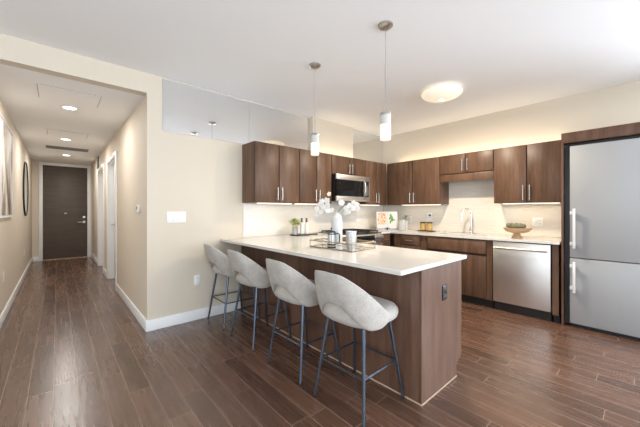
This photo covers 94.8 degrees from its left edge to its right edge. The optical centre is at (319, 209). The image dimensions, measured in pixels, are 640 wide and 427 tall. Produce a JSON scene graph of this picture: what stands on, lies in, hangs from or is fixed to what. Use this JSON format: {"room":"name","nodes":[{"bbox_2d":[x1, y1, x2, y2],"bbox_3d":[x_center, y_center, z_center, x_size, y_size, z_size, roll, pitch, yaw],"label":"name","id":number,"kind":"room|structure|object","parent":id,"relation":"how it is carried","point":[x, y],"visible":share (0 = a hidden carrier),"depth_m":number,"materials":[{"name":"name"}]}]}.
{"room":"kitchen","nodes":[
{"label":"kitchen","id":0,"kind":"room"},
{"bbox_2d":[0,99,31,314],"bbox_3d":[-5.000,0.022,4.813,0.120,2.495,6.600,0,0,-42],"label":"wall","id":1,"kind":"structure","parent":0,"point":[15,231],"depth_m":4.40,"materials":[{"name":"beige paint"}]},
{"bbox_2d":[0,113,12,218],"bbox_3d":[-3.682,-0.465,3.442,0.021,1.110,1.440,0,0,-42],"label":"framed print","id":2,"kind":"object","parent":1,"relation":"attached to","point":[6,136],"visible":1,"depth_m":3.51,"materials":[{"name":"white paper"}]},
{"bbox_2d":[0,257,32,328],"bbox_3d":[-4.861,1.212,4.757,0.014,0.116,6.600,0,0,-42],"label":"baseboard","id":3,"kind":"structure","parent":1,"relation":"attached to","point":[5,311],"depth_m":4.07,"materials":[{"name":"white paint"}]},
{"bbox_2d":[23,162,28,215],"bbox_3d":[-5.678,-0.405,5.682,0.025,1.044,1.044,0,0,-42],"label":"round mirror","id":4,"kind":"object","parent":1,"relation":"attached to","point":[25,168],"visible":1,"depth_m":5.58,"materials":[{"name":"black metal"}]},
{"bbox_2d":[32,160,91,256],"bbox_3d":[-6.677,0.022,7.659,1.167,2.495,0.120,0,0,-42],"label":"wall","id":5,"kind":"structure","parent":0,"point":[35,164],"depth_m":7.28,"materials":[{"name":"beige paint"}]},
{"bbox_2d":[39,162,90,260],"bbox_3d":[-6.626,0.037,7.674,1.020,2.465,0.166,0,0,-42],"label":"door","id":6,"kind":"structure","parent":5,"relation":"in","point":[64,189],"depth_m":7.64,"materials":[{"name":"brown wood"}]},
{"bbox_2d":[0,64,143,164],"bbox_3d":[-4.482,-1.275,5.296,1.537,0.100,6.630,0,0,-42],"label":"ceiling","id":7,"kind":"structure","parent":0,"point":[31,115],"depth_m":3.78,"materials":[{"name":"white paint"}]},
{"bbox_2d":[46,145,88,151],"bbox_3d":[-5.024,-1.219,5.864,0.640,0.012,0.300,0,0,-42],"label":"ceiling vent","id":8,"kind":"object","parent":7,"relation":"in","point":[47,146],"visible":1,"depth_m":5.82,"materials":[{"name":"grey metal"}]},
{"bbox_2d":[47,129,88,138],"bbox_3d":[-4.076,-1.222,4.760,0.497,0.004,0.442,0,0,-42],"label":"access panel","id":9,"kind":"object","parent":7,"relation":"attached to","point":[49,131],"visible":1,"depth_m":4.76,"materials":[{"name":"white paint"}]},
{"bbox_2d":[36,83,101,107],"bbox_3d":[-2.702,-1.222,3.184,0.509,0.004,0.462,0,0,-42],"label":"access panel","id":10,"kind":"object","parent":7,"relation":"attached to","point":[44,91],"visible":1,"depth_m":3.16,"materials":[{"name":"white paint"}]},
{"bbox_2d":[60,105,78,110],"bbox_3d":[-2.994,-1.220,3.521,0.170,0.009,0.170,0,0,-42],"label":"recessed light","id":11,"kind":"object","parent":7,"relation":"in","point":[67,107],"visible":1,"depth_m":3.50,"materials":[{"name":"white paint"}]},
{"bbox_2d":[92,96,144,316],"bbox_3d":[-4.032,0.022,5.676,0.140,2.495,6.600,0,0,-42],"label":"wall","id":12,"kind":"structure","parent":0,"point":[129,140],"depth_m":3.78,"materials":[{"name":"beige paint"}]},
{"bbox_2d":[97,163,103,267],"bbox_3d":[-4.652,0.168,6.357,0.158,2.205,1.150,0,0,-42],"label":"door","id":13,"kind":"structure","parent":12,"relation":"in","point":[100,171],"depth_m":6.70,"materials":[{"name":"white paint"}]},
{"bbox_2d":[106,151,116,290],"bbox_3d":[-3.533,0.168,5.103,0.158,2.205,1.150,0,0,-42],"label":"door","id":14,"kind":"structure","parent":12,"relation":"in","point":[111,162],"depth_m":5.44,"materials":[{"name":"white paint"}]},
{"bbox_2d":[91,253,146,330],"bbox_3d":[-4.003,1.212,5.528,0.014,0.116,6.580,0,0,-42],"label":"baseboard","id":15,"kind":"structure","parent":12,"relation":"attached to","point":[141,319],"depth_m":3.71,"materials":[{"name":"white paint"}]},
{"bbox_2d":[0,33,379,319],"bbox_3d":[-0.716,-0.080,4.132,5.367,2.700,0.120,0,0,-42],"label":"wall","id":16,"kind":"structure","parent":0,"point":[199,177],"depth_m":3.25,"materials":[{"name":"beige paint"}]},
{"bbox_2d":[167,212,185,222],"bbox_3d":[-1.589,0.080,3.265,0.198,0.122,0.010,0,0,-42],"label":"light switch","id":17,"kind":"object","parent":16,"relation":"attached to","point":[172,217],"visible":1,"depth_m":3.26,"materials":[{"name":"white plastic"}]},
{"bbox_2d":[146,301,240,331],"bbox_3d":[-1.404,1.212,3.429,1.099,0.116,0.014,0,0,-42],"label":"baseboard","id":18,"kind":"structure","parent":16,"relation":"attached to","point":[158,323],"depth_m":3.33,"materials":[{"name":"white paint"}]},
{"bbox_2d":[194,275,199,285],"bbox_3d":[-1.424,0.812,3.413,0.072,0.118,0.009,0,0,-42],"label":"wall outlet","id":19,"kind":"object","parent":16,"relation":"attached to","point":[196,277],"visible":1,"depth_m":3.41,"materials":[{"name":"white plastic"}]},
{"bbox_2d":[162,78,248,143],"bbox_3d":[-1.315,-1.134,3.512,1.029,0.564,0.006,0,0,-42],"label":"wall mirror","id":20,"kind":"object","parent":16,"relation":"attached to","point":[186,110],"visible":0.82,"depth_m":3.45,"materials":[{"name":"grey mirror"}]},
{"bbox_2d":[242,141,298,202],"bbox_3d":[-0.628,-0.465,3.887,0.684,0.746,0.359,0,0,-42],"label":"upper cabinet","id":21,"kind":"object","parent":16,"relation":"attached to","point":[270,172],"visible":0.98,"depth_m":3.73,"materials":[{"name":"brown wood"}]},
{"bbox_2d":[257,203,291,203],"bbox_3d":[-0.599,-0.086,3.915,0.520,0.012,0.040,0,0,-42],"label":"light","id":22,"kind":"object","parent":21,"relation":"attached to","point":[257,203],"visible":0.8,"depth_m":3.89,"materials":[{"name":"white plastic"}]},
{"bbox_2d":[249,102,309,149],"bbox_3d":[-0.541,-1.134,4.202,1.036,0.564,0.006,0,0,-42],"label":"wall mirror","id":23,"kind":"object","parent":16,"relation":"attached to","point":[266,124],"visible":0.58,"depth_m":4.16,"materials":[{"name":"grey mirror"}]},
{"bbox_2d":[292,149,330,203],"bbox_3d":[-0.145,-0.465,4.318,0.606,0.746,0.359,0,0,-42],"label":"upper cabinet","id":24,"kind":"object","parent":16,"relation":"attached to","point":[314,171],"visible":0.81,"depth_m":4.17,"materials":[{"name":"brown wood"}]},
{"bbox_2d":[243,203,382,236],"bbox_3d":[0.121,0.132,4.793,2.982,0.443,0.008,0,0,-42],"label":"tiled wall","id":25,"kind":"structure","parent":16,"relation":"attached to","point":[276,218],"depth_m":4.34,"materials":[{"name":"white tile"}]},
{"bbox_2d":[257,217,261,225],"bbox_3d":[-0.814,0.150,3.947,0.072,0.118,0.009,0,0,-42],"label":"wall outlet","id":26,"kind":"object","parent":25,"relation":"attached to","point":[259,219],"visible":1,"depth_m":3.95,"materials":[{"name":"white plastic"}]},
{"bbox_2d":[331,154,364,176],"bbox_3d":[0.372,-0.692,4.780,0.778,0.293,0.359,0,0,-42],"label":"upper cabinet","id":27,"kind":"object","parent":16,"relation":"attached to","point":[339,164],"visible":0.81,"depth_m":4.63,"materials":[{"name":"brown wood"}]},
{"bbox_2d":[331,174,369,201],"bbox_3d":[0.418,-0.338,4.729,0.774,0.405,0.476,0,0,-42],"label":"microwave","id":28,"kind":"object","parent":27,"relation":"attached to","point":[349,188],"visible":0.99,"depth_m":4.54,"materials":[{"name":"silver metal"}]},
{"bbox_2d":[351,160,385,204],"bbox_3d":[0.891,-0.465,5.242,0.608,0.746,0.359,0,0,-42],"label":"upper cabinet","id":29,"kind":"object","parent":16,"relation":"attached to","point":[376,171],"visible":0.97,"depth_m":5.14,"materials":[{"name":"brown wood"}]},
{"bbox_2d":[0,257,639,426],"bbox_3d":[-1.346,1.300,3.221,7.580,0.060,13.900,0,0,-42],"label":"floor","id":30,"kind":"structure","parent":0,"point":[73,353],"depth_m":2.29,"materials":[{"name":"brown wood"}]},
{"bbox_2d":[204,244,259,329],"bbox_3d":[-1.039,0.820,3.382,0.565,0.902,0.488,0,0,-42],"label":"bar stool","id":31,"kind":"object","parent":30,"relation":"on","point":[219,262],"visible":0.76,"depth_m":3.17,"materials":[{"name":"fabric"}]},
{"bbox_2d":[227,250,290,350],"bbox_3d":[-0.631,0.820,2.920,0.565,0.902,0.488,0,0,-43],"label":"bar stool","id":32,"kind":"object","parent":30,"relation":"on","point":[245,270],"visible":0.85,"depth_m":2.72,"materials":[{"name":"fabric"}]},
{"bbox_2d":[266,258,341,384],"bbox_3d":[-0.168,0.820,2.402,0.565,0.902,0.488,0,0,-43],"label":"bar stool","id":33,"kind":"object","parent":30,"relation":"on","point":[290,286],"visible":0.81,"depth_m":2.20,"materials":[{"name":"fabric"}]},
{"bbox_2d":[241,245,460,405],"bbox_3d":[0.064,0.828,3.045,0.642,0.883,2.509,0,0,-42],"label":"base cabinet","id":34,"kind":"object","parent":30,"relation":"on","point":[426,326],"visible":0.48,"depth_m":2.14,"materials":[{"name":"brown wood"}]},
{"bbox_2d":[221,233,466,275],"bbox_3d":[0.215,0.369,3.181,1.576,0.029,2.535,0,0,-42],"label":"countertop","id":35,"kind":"structure","parent":34,"relation":"on","point":[385,259],"depth_m":2.40,"materials":[{"name":"stone"}]},
{"bbox_2d":[290,233,317,235],"bbox_3d":[-0.222,0.347,4.179,0.435,0.014,0.220,0,0,-30],"label":"serving board","id":36,"kind":"object","parent":35,"relation":"on","point":[304,234],"visible":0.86,"depth_m":4.09,"materials":[{"name":"grey stone"}]},
{"bbox_2d":[289,218,299,234],"bbox_3d":[-0.340,0.226,4.089,0.180,0.227,0.169,0,0,-42],"label":"potted plant","id":37,"kind":"object","parent":36,"relation":"on","point":[294,229],"visible":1,"depth_m":4.06,"materials":[{"name":"green plant"}]},
{"bbox_2d":[300,218,303,233],"bbox_3d":[-0.260,0.226,4.184,0.054,0.227,0.054,0,0,-42],"label":"oil bottle","id":38,"kind":"object","parent":36,"relation":"on","point":[301,223],"visible":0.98,"depth_m":4.16,"materials":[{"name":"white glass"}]},
{"bbox_2d":[305,218,307,233],"bbox_3d":[-0.192,0.226,4.211,0.054,0.227,0.054,0,0,-42],"label":"oil bottle","id":39,"kind":"object","parent":36,"relation":"on","point":[306,221],"visible":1,"depth_m":4.19,"materials":[{"name":"white ceramic"}]},
{"bbox_2d":[310,238,375,251],"bbox_3d":[0.204,0.320,2.775,0.339,0.070,0.532,0,0,-44],"label":"wire tray","id":40,"kind":"object","parent":35,"relation":"on","point":[342,247],"visible":0.79,"depth_m":2.67,"materials":[{"name":"gold metal"}]},
{"bbox_2d":[327,227,339,247],"bbox_3d":[0.122,0.255,2.764,0.113,0.184,0.080,0,0,-27],"label":"press","id":41,"kind":"object","parent":40,"relation":"on","point":[331,234],"visible":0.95,"depth_m":2.73,"materials":[{"name":"metal"}]},
{"bbox_2d":[331,212,341,245],"bbox_3d":[0.166,0.185,2.909,0.112,0.324,0.112,0,0,-42],"label":"vase","id":42,"kind":"object","parent":40,"relation":"on","point":[336,219],"visible":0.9,"depth_m":2.86,"materials":[{"name":"grey ceramic"}]},
{"bbox_2d":[314,192,335,216],"bbox_3d":[0.053,0.054,2.886,0.221,0.465,0.063,0,0,2],"label":"orchid spray","id":43,"kind":"object","parent":42,"relation":"in","point":[326,206],"visible":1,"depth_m":2.88,"materials":[{"name":"white plant"}]},
{"bbox_2d":[338,199,359,214],"bbox_3d":[0.281,0.090,2.890,0.227,0.393,0.051,0,0,-2],"label":"orchid spray","id":44,"kind":"object","parent":42,"relation":"in","point":[355,205],"visible":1,"depth_m":2.88,"materials":[{"name":"white plant"}]},
{"bbox_2d":[345,231,356,248],"bbox_3d":[0.283,0.269,2.665,0.104,0.156,0.104,0,0,-42],"label":"cup","id":45,"kind":"object","parent":40,"relation":"on","point":[351,236],"visible":0.99,"depth_m":2.62,"materials":[{"name":"ceramic"}]},
{"bbox_2d":[442,284,446,299],"bbox_3d":[0.895,0.590,2.114,0.060,0.110,0.006,0,0,-42],"label":"power outlet","id":46,"kind":"object","parent":34,"relation":"attached to","point":[444,286],"depth_m":2.10,"materials":[{"name":"black plastic"}]},
{"bbox_2d":[319,229,383,244],"bbox_3d":[0.500,0.794,4.639,0.772,0.949,0.703,0,0,-42],"label":"gas range","id":47,"kind":"object","parent":30,"relation":"on","point":[362,234],"visible":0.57,"depth_m":4.53,"materials":[{"name":"silver metal"}]},
{"bbox_2d":[319,231,380,234],"bbox_3d":[0.477,0.356,4.664,0.772,0.016,0.635,0,0,-42],"label":"cooktop","id":48,"kind":"object","parent":47,"relation":"in","point":[343,232],"depth_m":4.52,"materials":[{"name":"black glass"}]},
{"bbox_2d":[313,270,404,426],"bbox_3d":[0.225,0.820,1.962,0.565,0.902,0.488,0,0,-43],"label":"bar stool","id":49,"kind":"object","parent":30,"relation":"on","point":[341,300],"visible":1,"depth_m":1.78,"materials":[{"name":"fabric"}]},
{"bbox_2d":[381,233,389,245],"bbox_3d":[0.880,0.828,5.018,0.283,0.883,0.659,0,0,-42],"label":"base cabinet","id":50,"kind":"object","parent":30,"relation":"on","point":[386,240],"visible":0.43,"depth_m":4.81,"materials":[{"name":"brown wood"}]},
{"bbox_2d":[394,233,420,249],"bbox_3d":[1.596,0.828,4.878,0.659,0.883,0.483,0,0,-42],"label":"base cabinet","id":51,"kind":"object","parent":30,"relation":"on","point":[409,241],"visible":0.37,"depth_m":4.67,"materials":[{"name":"brown wood"}]},
{"bbox_2d":[421,235,494,307],"bbox_3d":[2.100,0.828,4.340,0.624,0.883,0.988,0,0,-42],"label":"base cabinet","id":52,"kind":"object","parent":30,"relation":"on","point":[477,269],"visible":0.65,"depth_m":3.95,"materials":[{"name":"brown wood"}]},
{"bbox_2d":[369,229,560,244],"bbox_3d":[1.836,0.369,4.421,0.914,0.029,2.828,0,0,-42],"label":"countertop","id":53,"kind":"structure","parent":52,"relation":"on","point":[528,239],"depth_m":4.00,"materials":[{"name":"stone"}]},
{"bbox_2d":[376,219,397,229],"bbox_3d":[1.187,0.209,5.223,0.380,0.291,0.246,0,0,0],"label":"cookbook stand","id":54,"kind":"object","parent":53,"relation":"on","point":[376,219],"visible":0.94,"depth_m":5.18,"materials":[{"name":"grey metal"}]},
{"bbox_2d":[376,212,397,228],"bbox_3d":[1.188,0.180,5.208,0.370,0.298,0.092,0,0,0],"label":"cookbook","id":55,"kind":"object","parent":54,"relation":"on","point":[384,219],"visible":0.97,"depth_m":5.20,"materials":[{"name":"white paper"}]},
{"bbox_2d":[378,213,385,223],"bbox_3d":[1.096,0.154,5.204,0.147,0.199,0.051,0,0,0],"label":"food photo","id":56,"kind":"object","parent":55,"relation":"attached to","point":[381,216],"depth_m":5.20},
{"bbox_2d":[398,220,404,230],"bbox_3d":[1.416,0.262,5.097,0.084,0.185,0.084,0,0,-42],"label":"canister","id":57,"kind":"object","parent":53,"relation":"on","point":[401,222],"visible":1,"depth_m":5.07,"materials":[{"name":"grey ceramic"}]},
{"bbox_2d":[403,215,408,229],"bbox_3d":[1.520,0.218,5.212,0.144,0.273,0.136,0,0,33],"label":"herb pot","id":58,"kind":"object","parent":53,"relation":"on","point":[405,216],"visible":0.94,"depth_m":5.18,"materials":[{"name":"grey ceramic"}]},
{"bbox_2d":[460,208,473,233],"bbox_3d":[2.218,0.164,4.419,0.182,0.380,0.141,0,0,8],"label":"faucet","id":59,"kind":"object","parent":53,"relation":"on","point":[461,216],"visible":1,"depth_m":4.45,"materials":[{"name":"silver metal"}]},
{"bbox_2d":[503,227,531,237],"bbox_3d":[2.512,0.289,3.737,0.306,0.130,0.301,0,0,-42],"label":"pedestal bowl","id":60,"kind":"object","parent":53,"relation":"on","point":[516,232],"visible":0.92,"depth_m":3.67,"materials":[{"name":"brown wood"}]},
{"bbox_3d":[1.778,0.348,4.917,0.130,0.012,0.260,0,0,-42],"label":"serving tray","id":61,"kind":"object","parent":53,"relation":"on","visible":0},
{"bbox_2d":[420,222,425,229],"bbox_3d":[1.738,0.271,4.962,0.100,0.141,0.100,0,0,-42],"label":"jar","id":62,"kind":"object","parent":61,"relation":"on","point":[423,224],"visible":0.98,"depth_m":4.92,"materials":[{"name":"gold glass"}]},
{"bbox_2d":[426,222,432,230],"bbox_3d":[1.815,0.271,4.876,0.100,0.141,0.100,0,0,-42],"label":"jar","id":63,"kind":"object","parent":61,"relation":"on","point":[429,224],"visible":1,"depth_m":4.84,"materials":[{"name":"gold glass"}]},
{"bbox_2d":[493,240,552,320],"bbox_3d":[2.590,0.830,3.705,0.616,0.876,0.588,0,0,-42],"label":"dishwasher","id":64,"kind":"object","parent":30,"relation":"on","point":[522,271],"visible":0.97,"depth_m":3.51,"materials":[{"name":"silver metal"}]},
{"bbox_2d":[552,244,560,321],"bbox_3d":[2.863,0.828,3.500,0.603,0.883,0.058,0,0,-42],"label":"filler panel","id":65,"kind":"object","parent":30,"relation":"on","point":[556,249],"visible":0.46,"depth_m":3.31,"materials":[{"name":"brown wood"}]},
{"bbox_2d":[561,122,639,324],"bbox_3d":[3.209,0.213,3.109,0.629,2.111,0.937,0,0,-42],"label":"refrigerator surround","id":66,"kind":"object","parent":30,"relation":"on","point":[631,129],"visible":0.57,"depth_m":3.18,"materials":[{"name":"brown wood"}]},
{"bbox_2d":[565,135,639,339],"bbox_3d":[3.173,0.273,3.096,0.662,1.993,0.865,0,0,-42],"label":"refrigerator","id":67,"kind":"object","parent":30,"relation":"on","point":[602,177],"visible":1,"depth_m":3.00,"materials":[{"name":"silver metal"}]},
{"bbox_2d":[0,0,639,135],"bbox_3d":[0.861,-1.480,0.748,7.580,0.100,7.270,0,0,-42],"label":"ceiling","id":68,"kind":"structure","parent":0,"point":[502,54],"depth_m":2.54,"materials":[{"name":"white paint"}]},
{"bbox_2d":[309,62,320,155],"bbox_3d":[-0.051,-0.985,2.903,0.116,0.890,0.116,0,0,-42],"label":"pendant lamp","id":69,"kind":"object","parent":68,"relation":"hanging from","point":[314,65],"visible":1,"depth_m":2.87,"materials":[{"name":"white glass"}]},
{"bbox_2d":[378,20,392,140],"bbox_3d":[0.505,-0.985,2.273,0.116,0.890,0.116,0,0,-42],"label":"pendant lamp","id":70,"kind":"object","parent":68,"relation":"hanging from","point":[385,116],"visible":1,"depth_m":2.24,"materials":[{"name":"white glass"}]},
{"bbox_2d":[421,84,462,102],"bbox_3d":[1.450,-1.362,3.512,0.456,0.134,0.456,0,0,-42],"label":"ceiling lamp","id":71,"kind":"object","parent":68,"relation":"attached to","point":[444,92],"visible":1,"depth_m":3.40,"materials":[{"name":"white glass"}]},
{"bbox_2d":[310,117,352,157],"bbox_3d":[0.210,-1.135,4.831,0.915,0.590,0.070,0,0,-42],"label":"wall","id":72,"kind":"structure","parent":0,"point":[334,138],"depth_m":4.79,"materials":[{"name":"beige paint"}]},
{"bbox_2d":[353,130,382,162],"bbox_3d":[0.883,-1.134,5.473,0.939,0.564,0.006,0,0,-42],"label":"wall","id":73,"kind":"structure","parent":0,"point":[368,147],"depth_m":5.47,"materials":[{"name":"beige paint"}]},
{"bbox_2d":[383,80,639,246],"bbox_3d":[3.651,-0.080,3.178,0.120,2.700,7.120,0,0,-42],"label":"wall","id":74,"kind":"structure","parent":0,"point":[545,121],"depth_m":4.06,"materials":[{"name":"beige paint"}]},
{"bbox_2d":[387,157,448,204],"bbox_3d":[1.644,-0.465,5.072,0.349,0.746,0.998,0,0,-42],"label":"upper cabinet","id":75,"kind":"object","parent":74,"relation":"attached to","point":[414,182],"visible":1,"depth_m":4.90,"materials":[{"name":"brown wood"}]},
{"bbox_2d":[440,149,493,182],"bbox_3d":[2.230,-0.634,4.415,0.349,0.408,0.758,0,0,-42],"label":"upper cabinet","id":76,"kind":"object","parent":74,"relation":"attached to","point":[478,165],"visible":1,"depth_m":4.29,"materials":[{"name":"brown wood"}]},
{"bbox_2d":[383,179,560,237],"bbox_3d":[2.183,-0.088,4.727,0.008,0.883,2.837,0,0,-42],"label":"backsplash","id":77,"kind":"structure","parent":74,"relation":"attached to","point":[488,217],"depth_m":4.46,"materials":[{"name":"beige tile"}]},
{"bbox_2d":[426,213,431,219],"bbox_3d":[1.861,0.110,5.051,0.040,0.118,0.118,0,0,-42],"label":"wall outlet","id":78,"kind":"object","parent":77,"relation":"attached to","point":[428,215],"visible":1,"depth_m":5.06,"materials":[{"name":"white plastic"}]},
{"bbox_2d":[532,218,542,226],"bbox_3d":[2.894,0.160,3.916,0.010,0.118,0.118,0,0,-42],"label":"wall outlet","id":79,"kind":"object","parent":77,"relation":"attached to","point":[535,221],"visible":1,"depth_m":3.92,"materials":[{"name":"white plastic"}]},
{"bbox_2d":[494,140,560,203],"bbox_3d":[2.739,-0.465,3.845,0.349,0.746,0.768,0,0,-42],"label":"upper cabinet","id":80,"kind":"object","parent":74,"relation":"attached to","point":[529,173],"visible":0.89,"depth_m":3.74,"materials":[{"name":"brown wood"}]},
{"bbox_2d":[502,203,559,203],"bbox_3d":[2.748,-0.086,3.859,0.040,0.012,0.620,0,0,-42],"label":"light","id":81,"kind":"object","parent":80,"relation":"attached to","point":[502,203],"visible":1,"depth_m":3.83,"materials":[{"name":"white plastic"}]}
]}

